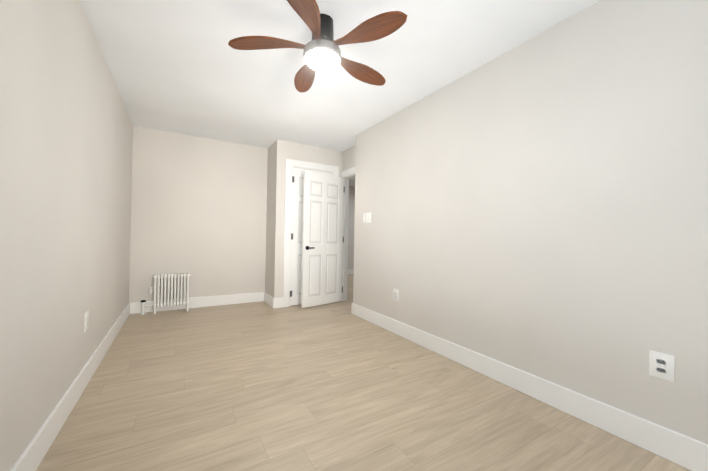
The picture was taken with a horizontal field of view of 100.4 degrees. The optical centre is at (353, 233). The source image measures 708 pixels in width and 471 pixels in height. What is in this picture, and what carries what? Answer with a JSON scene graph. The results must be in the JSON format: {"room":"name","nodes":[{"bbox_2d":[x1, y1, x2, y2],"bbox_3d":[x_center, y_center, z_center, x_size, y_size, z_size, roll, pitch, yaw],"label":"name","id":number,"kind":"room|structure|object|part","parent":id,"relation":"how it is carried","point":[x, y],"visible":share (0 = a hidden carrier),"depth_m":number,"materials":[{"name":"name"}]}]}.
{"room":"empty bedroom","nodes":[
{"label":"empty bedroom","id":0,"kind":"room"},
{"bbox_2d":[0,0,132,470],"bbox_3d":[-1.457,-0.186,1.243,0.150,2.500,6.440,1,-1,-31],"label":"wall","id":1,"kind":"structure","parent":0,"point":[66,137],"depth_m":1.50,"materials":[{"name":"paint"}]},
{"bbox_2d":[10,303,129,470],"bbox_3d":[-1.406,0.991,1.276,0.016,0.150,6.140,1,-1,-31],"label":"baseboard","id":2,"kind":"structure","parent":1,"relation":"attached to","point":[32,456],"depth_m":1.64,"materials":[{"name":"white wood"}]},
{"bbox_2d":[84,311,88,331],"bbox_3d":[-1.873,0.612,2.068,0.010,0.130,0.092,1,-1,-31],"label":"electrical outlet","id":3,"kind":"object","parent":1,"relation":"attached to","point":[86,317],"visible":0.98,"depth_m":2.05,"materials":[{"name":"white plastic"}]},
{"bbox_2d":[129,126,267,302],"bbox_3d":[-1.715,-0.160,4.751,3.000,2.500,0.150,1,-1,-31],"label":"wall","id":4,"kind":"structure","parent":0,"point":[198,209],"depth_m":4.32,"materials":[{"name":"paint"}]},
{"bbox_2d":[130,292,263,313],"bbox_3d":[-2.217,1.003,4.357,1.748,0.150,0.016,1,-1,-31],"label":"baseboard","id":5,"kind":"structure","parent":4,"relation":"attached to","point":[195,302],"depth_m":4.37,"materials":[{"name":"white wood"}]},
{"bbox_2d":[265,139,283,297],"bbox_3d":[-1.255,-0.153,4.624,0.100,2.500,0.540,1,-1,-31],"label":"wall","id":6,"kind":"structure","parent":0,"point":[273,264],"depth_m":4.42,"materials":[{"name":"paint"}]},
{"bbox_2d":[264,292,273,307],"bbox_3d":[-1.321,1.021,4.577,0.016,0.150,0.556,1,-1,-31],"label":"baseboard","id":7,"kind":"structure","parent":6,"relation":"attached to","point":[268,299],"depth_m":4.53,"materials":[{"name":"white wood"}]},
{"bbox_2d":[281,141,341,296],"bbox_3d":[-0.670,-0.142,4.716,1.000,2.500,0.100,1,-1,-31],"label":"wall","id":8,"kind":"structure","parent":0,"point":[309,153],"depth_m":4.60,"materials":[{"name":"paint"}]},
{"bbox_2d":[274,297,282,307],"bbox_3d":[-1.116,1.023,4.385,0.140,0.150,0.016,1,-1,-31],"label":"baseboard","id":9,"kind":"structure","parent":8,"relation":"attached to","point":[278,302],"depth_m":4.37,"materials":[{"name":"white wood"}]},
{"bbox_2d":[290,168,331,305],"bbox_3d":[-0.680,0.045,4.677,0.681,2.106,0.187,1,-1,-31],"label":"closet door","id":10,"kind":"structure","parent":8,"relation":"in","point":[296,235],"depth_m":4.54,"materials":[{"name":"white wood"}]},
{"bbox_2d":[283,159,338,306],"bbox_3d":[-0.684,-0.008,4.696,0.900,2.232,0.120,1,-1,-31],"label":"trim","id":11,"kind":"structure","parent":8,"relation":"attached to","point":[290,164],"depth_m":4.45,"materials":[{"name":"white wood"}]},
{"bbox_2d":[301,171,343,307],"bbox_3d":[-0.472,0.084,4.625,0.771,2.030,0.127,1,-1,-43],"label":"entry door","id":12,"kind":"structure","parent":8,"relation":"in","point":[322,243],"depth_m":4.58,"materials":[{"name":"white wood"}]},
{"bbox_2d":[81,0,599,186],"bbox_3d":[1.032,-1.418,4.099,7.400,0.100,8.900,1,-1,-31],"label":"ceiling","id":13,"kind":"structure","parent":0,"point":[180,67],"depth_m":2.37,"materials":[{"name":"paint"}]},
{"bbox_2d":[228,0,406,92],"bbox_3d":[-0.203,-1.258,1.986,1.136,0.299,1.140,1,-1,-31],"label":"ceiling fan","id":14,"kind":"object","parent":13,"relation":"hanging from","point":[322,51],"visible":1,"depth_m":1.87,"materials":[{"name":"brown wood"}]},
{"bbox_3d":[-0.535,-1.223,1.899,0.541,0.039,0.156,1,0,-5],"label":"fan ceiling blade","id":15,"kind":"part","parent":14,"relation":"part of","materials":[{"name":"brown wood"}]},
{"bbox_3d":[-0.259,-1.221,1.624,0.156,0.039,0.541,1,-1,13],"label":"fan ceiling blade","id":16,"kind":"part","parent":14,"relation":"part of","materials":[{"name":"brown wood"}]},
{"bbox_3d":[-0.358,-1.217,2.246,0.156,0.039,0.541,1,-1,-23],"label":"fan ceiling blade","id":17,"kind":"part","parent":14,"relation":"part of","materials":[{"name":"brown wood"}]},
{"bbox_3d":[0.026,-1.211,2.186,0.541,0.039,0.156,1,-1,-41],"label":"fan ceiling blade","id":18,"kind":"part","parent":14,"relation":"part of","materials":[{"name":"brown wood"}]},
{"bbox_3d":[0.076,-1.213,1.782,0.541,0.039,0.156,1,-1,35],"label":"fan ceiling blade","id":19,"kind":"part","parent":14,"relation":"part of","materials":[{"name":"brown wood"}]},
{"bbox_2d":[343,145,355,170],"bbox_3d":[0.063,-1.158,4.619,0.120,0.445,0.785,1,-1,-31],"label":"wall","id":20,"kind":"structure","parent":0,"point":[349,157],"depth_m":4.73,"materials":[{"name":"paint"}]},
{"bbox_2d":[341,167,354,300],"bbox_3d":[0.031,0.042,4.610,0.141,2.155,0.799,1,-1,-31],"label":"trim","id":21,"kind":"structure","parent":20,"relation":"attached to","point":[347,174],"depth_m":4.93,"materials":[{"name":"white wood"}]},
{"bbox_2d":[348,186,354,268],"bbox_3d":[0.147,-0.094,8.609,4.150,2.500,0.150,1,-1,-31],"label":"wall","id":22,"kind":"structure","parent":0,"point":[351,216],"depth_m":8.39,"materials":[{"name":"paint"}]},
{"bbox_2d":[347,269,353,274],"bbox_3d":[0.104,1.079,8.489,4.000,0.150,0.016,1,-1,-31],"label":"baseboard","id":23,"kind":"structure","parent":22,"relation":"attached to","point":[350,271],"depth_m":8.36,"materials":[{"name":"grey wood"}]},
{"bbox_2d":[36,274,690,470],"bbox_3d":[0.986,1.182,4.076,7.400,0.100,8.900,1,-1,-31],"label":"floor","id":24,"kind":"structure","parent":0,"point":[265,386],"depth_m":1.84,"materials":[{"name":"brown wood"}]},
{"bbox_2d":[140,273,190,314],"bbox_3d":[-2.567,0.809,4.035,0.570,0.520,0.130,1,-1,-31],"label":"radiator","id":25,"kind":"object","parent":24,"relation":"on","point":[168,303],"visible":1,"depth_m":4.01,"materials":[{"name":"white metal"}]},
{"bbox_2d":[353,0,707,443],"bbox_3d":[1.329,-0.129,2.125,0.220,2.500,4.800,1,-1,-31],"label":"wall","id":26,"kind":"structure","parent":0,"point":[537,205],"depth_m":1.87,"materials":[{"name":"paint"}]},
{"bbox_2d":[363,212,370,222],"bbox_3d":[0.166,-0.210,3.845,0.019,0.132,0.180,1,-1,-31],"label":"light switch","id":27,"kind":"object","parent":26,"relation":"attached to","point":[368,217],"visible":1,"depth_m":3.83,"materials":[{"name":"white plastic"}]},
{"bbox_2d":[393,289,398,301],"bbox_3d":[0.471,0.686,3.308,0.010,0.130,0.092,1,-1,-31],"label":"electrical outlet","id":28,"kind":"object","parent":26,"relation":"attached to","point":[396,295],"visible":1,"depth_m":3.30,"materials":[{"name":"white plastic"}]},
{"bbox_2d":[351,303,707,470],"bbox_3d":[1.203,1.043,2.061,0.016,0.150,4.816,1,-1,-31],"label":"baseboard","id":29,"kind":"structure","parent":26,"relation":"attached to","point":[687,452],"depth_m":1.82,"materials":[{"name":"white wood"}]},
{"bbox_2d":[649,350,674,381],"bbox_3d":[1.555,0.667,1.492,0.010,0.130,0.092,1,-1,-31],"label":"electrical outlet","id":30,"kind":"object","parent":26,"relation":"attached to","point":[661,365],"visible":1,"depth_m":1.49,"materials":[{"name":"white plastic"}]}
]}

